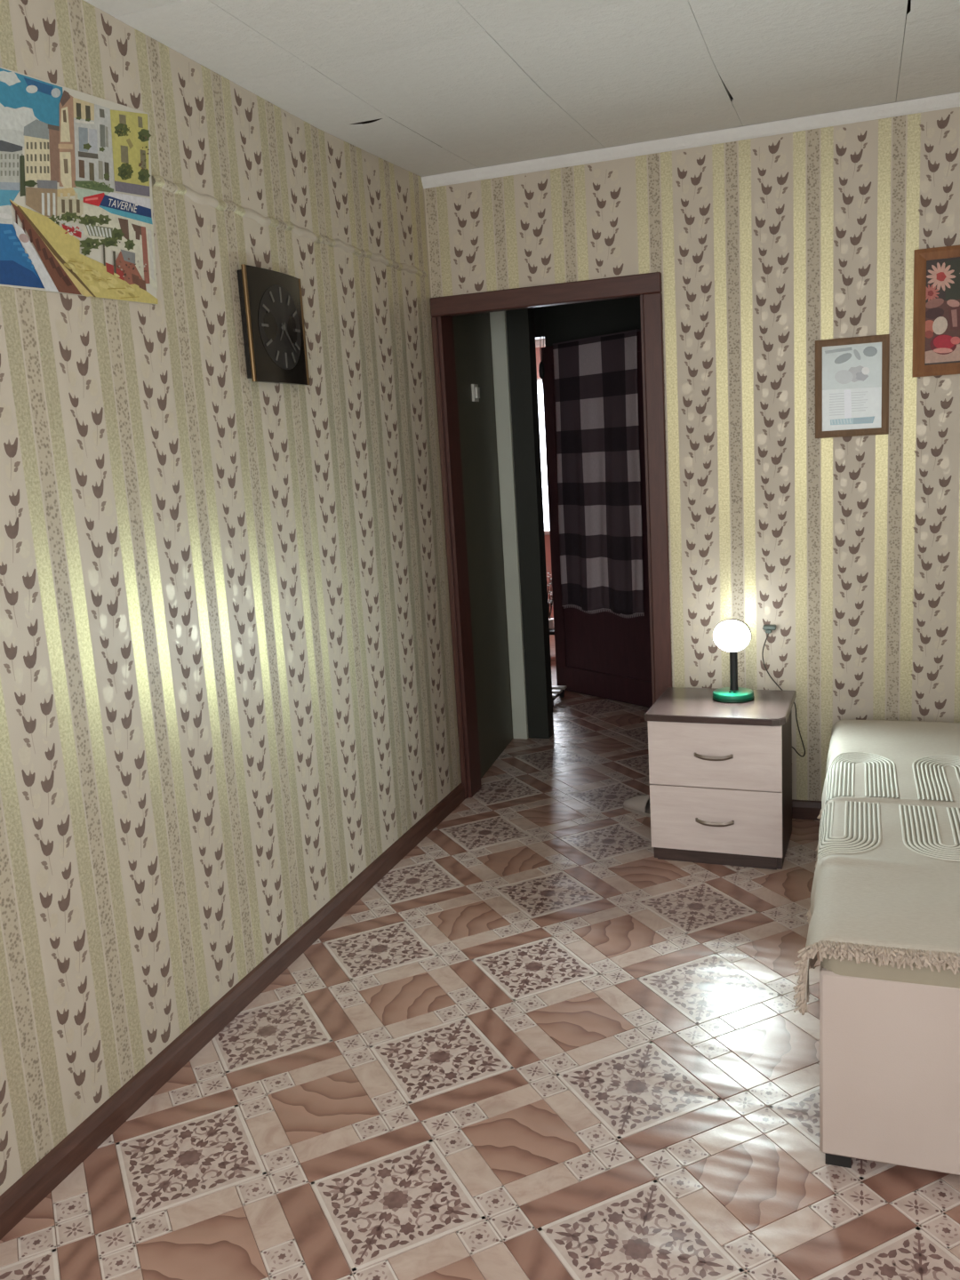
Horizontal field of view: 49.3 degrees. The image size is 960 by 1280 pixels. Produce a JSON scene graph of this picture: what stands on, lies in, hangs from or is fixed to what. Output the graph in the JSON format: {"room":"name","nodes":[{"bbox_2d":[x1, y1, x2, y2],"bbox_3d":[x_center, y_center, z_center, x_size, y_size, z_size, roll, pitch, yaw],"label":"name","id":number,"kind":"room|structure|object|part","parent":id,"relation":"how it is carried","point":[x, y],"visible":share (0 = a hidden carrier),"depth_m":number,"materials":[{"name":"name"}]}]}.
{"room":"bedroom","nodes":[
{"label":"bedroom","id":0,"kind":"room"},
{"bbox_2d":[0,0,513,1195],"bbox_3d":[-0.852,-0.219,2.642,0.212,2.650,5.520,0,11,20],"label":"wall","id":1,"kind":"structure","parent":0,"point":[228,681],"depth_m":2.74,"materials":[{"name":"paper"}]},
{"bbox_2d":[0,66,157,304],"bbox_3d":[-0.886,-0.972,2.247,0.006,0.463,0.646,0,11,20],"label":"poster","id":2,"kind":"object","parent":1,"relation":"attached to","point":[76,201],"visible":1,"depth_m":2.26,"materials":[{"name":"paper"}]},
{"bbox_2d":[0,783,465,1239],"bbox_3d":[-0.840,1.086,2.397,0.017,0.074,4.580,0,11,20],"label":"baseboard","id":3,"kind":"structure","parent":1,"relation":"attached to","point":[20,1198],"depth_m":2.66,"materials":[{"name":"brown wood"}]},
{"bbox_2d":[236,264,309,385],"bbox_3d":[-0.586,-0.899,3.018,0.049,0.310,0.315,0,11,20],"label":"wall clock","id":4,"kind":"object","parent":1,"relation":"attached to","point":[271,305],"visible":1,"depth_m":2.97,"materials":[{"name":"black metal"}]},
{"bbox_2d":[471,384,479,401],"bbox_3d":[-0.017,-1.116,4.722,0.022,0.076,0.074,-1,11,15],"label":"light switch","id":5,"kind":"object","parent":1,"relation":"attached to","point":[476,392],"visible":1,"depth_m":4.70,"materials":[{"name":"white plastic"}]},
{"bbox_2d":[0,634,959,1279],"bbox_3d":[0.190,0.757,4.215,5.110,0.062,9.050,0,11,20],"label":"floor","id":6,"kind":"structure","parent":0,"point":[543,1044],"depth_m":2.44,"materials":[{"name":"tile"}]},
{"bbox_2d":[549,627,554,634],"bbox_3d":[0.505,0.009,7.463,0.320,0.200,0.320,0,11,20],"label":"stool","id":7,"kind":"object","parent":6,"relation":"on","point":[551,630],"visible":0.02,"depth_m":7.29,"materials":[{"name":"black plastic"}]},
{"bbox_2d":[546,572,553,628],"bbox_3d":[0.486,-0.277,7.390,0.134,0.389,0.133,0,11,20],"label":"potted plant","id":8,"kind":"object","parent":7,"relation":"on","point":[550,620],"visible":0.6,"depth_m":7.38,"materials":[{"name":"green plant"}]},
{"bbox_3d":[0.495,-0.118,7.419,0.070,0.065,0.070,0,11,20],"label":"pot","id":9,"kind":"part","parent":8,"relation":"part of","materials":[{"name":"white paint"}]},
{"bbox_2d":[552,685,567,706],"bbox_3d":[0.286,0.328,6.161,0.400,0.070,0.270,0,11,20],"label":"rack","id":10,"kind":"object","parent":6,"relation":"on","point":[557,691],"visible":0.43,"depth_m":6.16,"materials":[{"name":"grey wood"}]},
{"bbox_2d":[623,794,650,816],"bbox_3d":[0.682,0.657,4.221,0.104,0.073,0.250,-13,14,-41],"label":"slipper","id":11,"kind":"object","parent":6,"relation":"on","point":[638,804],"visible":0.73,"depth_m":4.21,"materials":[{"name":"fabric"}]},
{"bbox_2d":[644,687,796,869],"bbox_3d":[0.881,0.488,3.791,0.474,0.538,0.429,1,11,22],"label":"nightstand","id":12,"kind":"object","parent":6,"relation":"on","point":[720,772],"visible":1,"depth_m":3.62,"materials":[{"name":"laminate"}]},
{"bbox_3d":[0.687,0.494,3.885,0.016,0.515,0.381,1,11,22],"label":"panel","id":13,"kind":"part","parent":12,"relation":"part of","materials":[{"name":"laminate"}]},
{"bbox_3d":[0.798,0.402,3.582,0.132,0.022,0.021,1,11,22],"label":"handle","id":14,"kind":"part","parent":12,"relation":"part of","materials":[{"name":"metal"}]},
{"bbox_3d":[0.805,0.396,3.599,0.452,0.230,0.017,1,11,22],"label":"drawer","id":15,"kind":"part","parent":12,"relation":"part of","materials":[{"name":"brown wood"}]},
{"bbox_3d":[0.812,0.634,3.625,0.132,0.022,0.021,1,11,22],"label":"handle","id":16,"kind":"part","parent":12,"relation":"part of","materials":[{"name":"metal"}]},
{"bbox_3d":[0.819,0.627,3.641,0.452,0.232,0.017,1,11,22],"label":"drawer","id":17,"kind":"part","parent":12,"relation":"part of","materials":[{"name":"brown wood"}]},
{"bbox_2d":[712,618,754,702],"bbox_3d":[0.910,0.067,3.767,0.148,0.293,0.148,0,11,20],"label":"table lamp","id":18,"kind":"object","parent":12,"relation":"on","point":[732,636],"visible":1,"depth_m":3.74,"materials":[{"name":"white glass"}]},
{"bbox_3d":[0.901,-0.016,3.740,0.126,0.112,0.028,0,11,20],"label":"globe","id":19,"kind":"part","parent":18,"relation":"part of","materials":[{"name":"white glass"}]},
{"bbox_3d":[0.918,0.105,3.785,0.032,0.158,0.032,0,11,20],"label":"stem","id":20,"kind":"part","parent":18,"relation":"part of","materials":[{"name":"black metal"}]},
{"bbox_3d":[1.085,0.499,3.727,0.016,0.515,0.381,1,11,22],"label":"panel","id":21,"kind":"part","parent":12,"relation":"part of","materials":[{"name":"laminate"}]},
{"bbox_2d":[819,951,959,1175],"bbox_3d":[1.529,0.664,2.730,1.160,0.497,1.835,0,11,20],"label":"bed","id":22,"kind":"object","parent":6,"relation":"on","point":[890,1036],"visible":0.36,"depth_m":2.04,"materials":[{"name":"beige wood"}]},
{"bbox_2d":[792,719,959,1015],"bbox_3d":[1.491,0.509,2.701,1.209,0.210,1.879,0,11,20],"label":"bedspread","id":23,"kind":"object","parent":22,"relation":"on","point":[886,882],"visible":1,"depth_m":2.47,"materials":[{"name":"beige fabric"}]},
{"bbox_3d":[1.517,0.456,2.692,1.160,0.072,1.833,0,11,20],"label":"mattress","id":24,"kind":"part","parent":22,"relation":"part of","materials":[{"name":"fabric"}]},
{"bbox_2d":[83,0,959,176],"bbox_3d":[0.312,-1.383,1.480,2.780,0.123,4.600,0,11,20],"label":"ceiling","id":25,"kind":"structure","parent":0,"point":[424,88],"depth_m":2.85,"materials":[{"name":"white tile"}]},
{"bbox_3d":[-0.807,-1.379,2.122,0.237,0.015,0.491,0,11,20],"label":"panel","id":26,"kind":"part","parent":25,"relation":"part of","materials":[{"name":"white tile"}]},
{"bbox_3d":[-0.642,-1.472,2.577,0.237,0.015,0.492,0,11,20],"label":"panel","id":27,"kind":"part","parent":25,"relation":"part of","materials":[{"name":"white tile"}]},
{"bbox_3d":[-0.476,-1.566,3.032,0.237,0.015,0.492,0,11,20],"label":"panel","id":28,"kind":"part","parent":25,"relation":"part of","materials":[{"name":"white tile"}]},
{"bbox_3d":[-0.300,-1.470,2.453,0.489,0.015,0.492,0,11,20],"label":"panel","id":29,"kind":"part","parent":25,"relation":"part of","materials":[{"name":"white tile"}]},
{"bbox_3d":[-0.311,-1.663,3.485,0.237,0.004,0.491,0,13,20],"label":"panel","id":30,"kind":"part","parent":25,"relation":"part of","materials":[{"name":"white tile"}]},
{"bbox_3d":[-0.134,-1.564,2.908,0.489,0.015,0.492,0,11,20],"label":"panel","id":31,"kind":"part","parent":25,"relation":"part of","materials":[{"name":"white tile"}]},
{"bbox_3d":[-0.170,-1.764,3.874,0.237,0.015,0.359,0,13,20],"label":"panel","id":32,"kind":"part","parent":25,"relation":"part of","materials":[{"name":"white tile"}]},
{"bbox_3d":[0.031,-1.666,3.360,0.489,0.015,0.491,0,13,20],"label":"panel","id":33,"kind":"part","parent":25,"relation":"part of","materials":[{"name":"white tile"}]},
{"bbox_3d":[0.173,-1.762,3.750,0.489,0.015,0.359,0,13,20],"label":"panel","id":34,"kind":"part","parent":25,"relation":"part of","materials":[{"name":"white tile"}]},
{"bbox_3d":[0.160,-1.467,2.286,0.488,0.015,0.492,0,11,20],"label":"panel","id":35,"kind":"part","parent":25,"relation":"part of","materials":[{"name":"white tile"}]},
{"bbox_3d":[0.326,-1.562,2.740,0.488,0.015,0.492,0,11,20],"label":"panel","id":36,"kind":"part","parent":25,"relation":"part of","materials":[{"name":"white tile"}]},
{"bbox_3d":[0.491,-1.663,3.193,0.488,0.015,0.491,0,13,20],"label":"panel","id":37,"kind":"part","parent":25,"relation":"part of","materials":[{"name":"white tile"}]},
{"bbox_3d":[0.633,-1.760,3.583,0.488,0.015,0.359,0,13,20],"label":"panel","id":38,"kind":"part","parent":25,"relation":"part of","materials":[{"name":"white tile"}]},
{"bbox_3d":[0.789,-1.558,2.573,0.495,0.015,0.492,0,11,20],"label":"panel","id":39,"kind":"part","parent":25,"relation":"part of","materials":[{"name":"white tile"}]},
{"bbox_3d":[0.954,-1.655,3.026,0.495,0.004,0.491,0,13,20],"label":"panel","id":40,"kind":"part","parent":25,"relation":"part of","materials":[{"name":"white tile"}]},
{"bbox_3d":[1.096,-1.757,3.416,0.495,0.015,0.359,0,13,20],"label":"panel","id":41,"kind":"part","parent":25,"relation":"part of","materials":[{"name":"white tile"}]},
{"bbox_3d":[1.560,-1.754,3.247,0.491,0.015,0.359,0,13,20],"label":"panel","id":42,"kind":"part","parent":25,"relation":"part of","materials":[{"name":"white tile"}]},
{"bbox_3d":[1.418,-1.658,2.857,0.491,0.015,0.491,0,13,20],"label":"panel","id":43,"kind":"part","parent":25,"relation":"part of","materials":[{"name":"white tile"}]},
{"bbox_3d":[1.254,-1.551,2.405,0.491,0.004,0.492,0,11,20],"label":"panel","id":44,"kind":"part","parent":25,"relation":"part of","materials":[{"name":"white tile"}]},
{"bbox_2d":[505,307,553,738],"bbox_3d":[0.147,-0.706,5.235,0.318,2.550,0.100,0,11,20],"label":"wall","id":45,"kind":"structure","parent":0,"point":[520,323],"depth_m":5.18,"materials":[{"name":"paint"}]},
{"bbox_2d":[489,311,528,739],"bbox_3d":[0.138,-0.709,5.170,0.076,2.480,0.025,0,11,20],"label":"trim","id":46,"kind":"structure","parent":45,"relation":"attached to","point":[498,320],"depth_m":5.18,"materials":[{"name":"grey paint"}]},
{"bbox_2d":[535,346,553,617],"bbox_3d":[0.420,-1.331,8.540,2.570,2.550,0.120,0,11,20],"label":"wall","id":47,"kind":"structure","parent":0,"point":[538,352],"depth_m":8.55,"materials":[{"name":"white paint"}]},
{"bbox_2d":[535,338,545,347],"bbox_3d":[0.329,-2.353,8.271,2.330,0.095,0.050,0,11,20],"label":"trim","id":48,"kind":"structure","parent":47,"relation":"attached to","point":[538,344],"depth_m":8.20,"materials":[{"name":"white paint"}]},
{"bbox_2d":[538,380,550,535],"bbox_3d":[0.444,-1.459,8.413,1.200,1.215,0.190,0,11,20],"label":"window","id":49,"kind":"structure","parent":47,"relation":"in","point":[547,532],"depth_m":8.40,"materials":[{"name":"white paint"}]},
{"bbox_2d":[536,377,549,530],"bbox_3d":[0.424,-1.468,8.359,1.140,1.204,0.051,0,11,20],"label":"sheer curtain","id":50,"kind":"object","parent":49,"relation":"hanging from","point":[540,403],"visible":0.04,"depth_m":8.32,"materials":[{"name":"white fabric"}]},
{"bbox_2d":[533,296,640,346],"bbox_3d":[0.357,-0.923,6.349,3.950,2.550,0.120,0,11,20],"label":"wall","id":51,"kind":"structure","parent":0,"point":[574,321],"depth_m":6.00,"materials":[{"name":"paint"}]},
{"bbox_2d":[541,331,652,707],"bbox_3d":[0.709,-0.651,5.880,0.048,2.018,0.897,-11,13,-37],"label":"door","id":52,"kind":"structure","parent":51,"relation":"in","point":[605,654],"depth_m":6.04,"materials":[{"name":"brown wood"}]},
{"bbox_3d":[0.441,-0.690,6.183,0.008,2.018,0.085,-11,13,-37],"label":"rail","id":53,"kind":"part","parent":52,"relation":"part of","materials":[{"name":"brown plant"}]},
{"bbox_3d":[0.636,-1.589,5.694,0.008,0.100,0.727,-11,13,-37],"label":"rail","id":54,"kind":"part","parent":52,"relation":"part of","materials":[{"name":"brown wood"}]},
{"bbox_2d":[552,329,644,618],"bbox_3d":[0.675,-0.897,5.831,0.094,1.532,0.651,-11,13,-37],"label":"curtain","id":55,"kind":"object","parent":52,"relation":"hanging from","point":[599,479],"visible":1,"depth_m":5.80,"materials":[{"name":"fabric"}]},
{"bbox_3d":[0.749,0.271,6.037,0.008,0.148,0.727,-11,13,-37],"label":"rail","id":56,"kind":"part","parent":52,"relation":"part of","materials":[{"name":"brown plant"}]},
{"bbox_3d":[0.699,-0.558,5.884,0.008,0.100,0.727,-11,13,-37],"label":"rail","id":57,"kind":"part","parent":52,"relation":"part of","materials":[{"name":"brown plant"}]},
{"bbox_2d":[424,106,959,800],"bbox_3d":[1.181,-0.572,3.889,2.780,2.650,0.120,0,11,20],"label":"wall","id":58,"kind":"structure","parent":0,"point":[764,250],"depth_m":3.81,"materials":[{"name":"paper"}]},
{"bbox_2d":[430,272,672,799],"bbox_3d":[0.317,-0.345,4.245,0.917,2.080,0.150,0,11,20],"label":"door frame","id":59,"kind":"structure","parent":58,"relation":"in","point":[648,285],"depth_m":4.10,"materials":[{"name":"brown paint"}]},
{"bbox_3d":[-0.123,-0.300,4.344,0.022,2.008,0.020,0,11,20],"label":"casing","id":60,"kind":"part","parent":59,"relation":"part of","materials":[{"name":"brown paint"}]},
{"bbox_3d":[0.236,-1.319,4.003,0.917,0.072,0.020,0,11,20],"label":"casing","id":61,"kind":"part","parent":59,"relation":"part of","materials":[{"name":"brown paint"}]},
{"bbox_3d":[0.696,-0.295,4.047,0.069,2.008,0.020,0,11,20],"label":"casing","id":62,"kind":"part","parent":59,"relation":"part of","materials":[{"name":"brown paint"}]},
{"bbox_2d":[420,92,959,188],"bbox_3d":[1.083,-1.771,3.599,2.780,0.039,0.026,0,11,20],"label":"trim","id":63,"kind":"structure","parent":58,"relation":"attached to","point":[950,100],"depth_m":3.70,"materials":[{"name":"white paint"}]},
{"bbox_2d":[761,624,805,757],"bbox_3d":[1.143,0.194,3.948,0.052,0.497,0.164,-13,14,-41],"label":"charging cable","id":64,"kind":"object","parent":58,"relation":"attached to","point":[768,628],"visible":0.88,"depth_m":3.94,"materials":[{"name":"black plastic"}]},
{"bbox_2d":[792,799,821,820],"bbox_3d":[1.654,0.659,3.896,1.840,0.074,0.017,0,11,20],"label":"baseboard","id":65,"kind":"structure","parent":58,"relation":"attached to","point":[801,809],"depth_m":4.03,"materials":[{"name":"brown wood"}]},
{"bbox_2d":[815,334,889,438],"bbox_3d":[1.314,-0.893,3.699,0.247,0.341,0.020,0,11,20],"label":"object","id":66,"kind":"object","parent":58,"relation":"attached to","point":[852,374],"visible":1,"depth_m":3.69,"materials":[{"name":"white paper"}]},
{"bbox_2d":[822,343,881,431],"bbox_3d":[1.315,-0.891,3.696,0.204,0.290,0.001,0,11,20],"label":"print","id":67,"kind":"object","parent":66,"relation":"on","point":[852,372],"depth_m":3.70},
{"bbox_2d":[912,244,959,377],"bbox_3d":[1.740,-1.115,3.495,0.540,0.420,0.026,0,11,20],"label":"framed picture","id":68,"kind":"object","parent":58,"relation":"attached to","point":[936,306],"visible":1,"depth_m":3.56,"materials":[{"name":"orange wood"}]},
{"bbox_2d":[925,258,959,363],"bbox_3d":[1.671,-1.120,3.517,0.348,0.344,0.001,0,11,20],"label":"print","id":69,"kind":"object","parent":68,"relation":"on","point":[942,276],"depth_m":3.55},
{"bbox_3d":[0.009,-2.040,5.195,4.070,0.100,2.060,0,11,20],"label":"ceiling","id":70,"kind":"structure","parent":0,"visible":0},
{"bbox_2d":[538,306,546,399],"bbox_3d":[0.322,-1.683,5.590,0.040,0.780,0.032,-7,11,-17],"label":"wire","id":71,"kind":"object","parent":70,"relation":"hanging from","point":[541,371],"visible":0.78,"depth_m":5.62,"materials":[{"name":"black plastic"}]}
]}

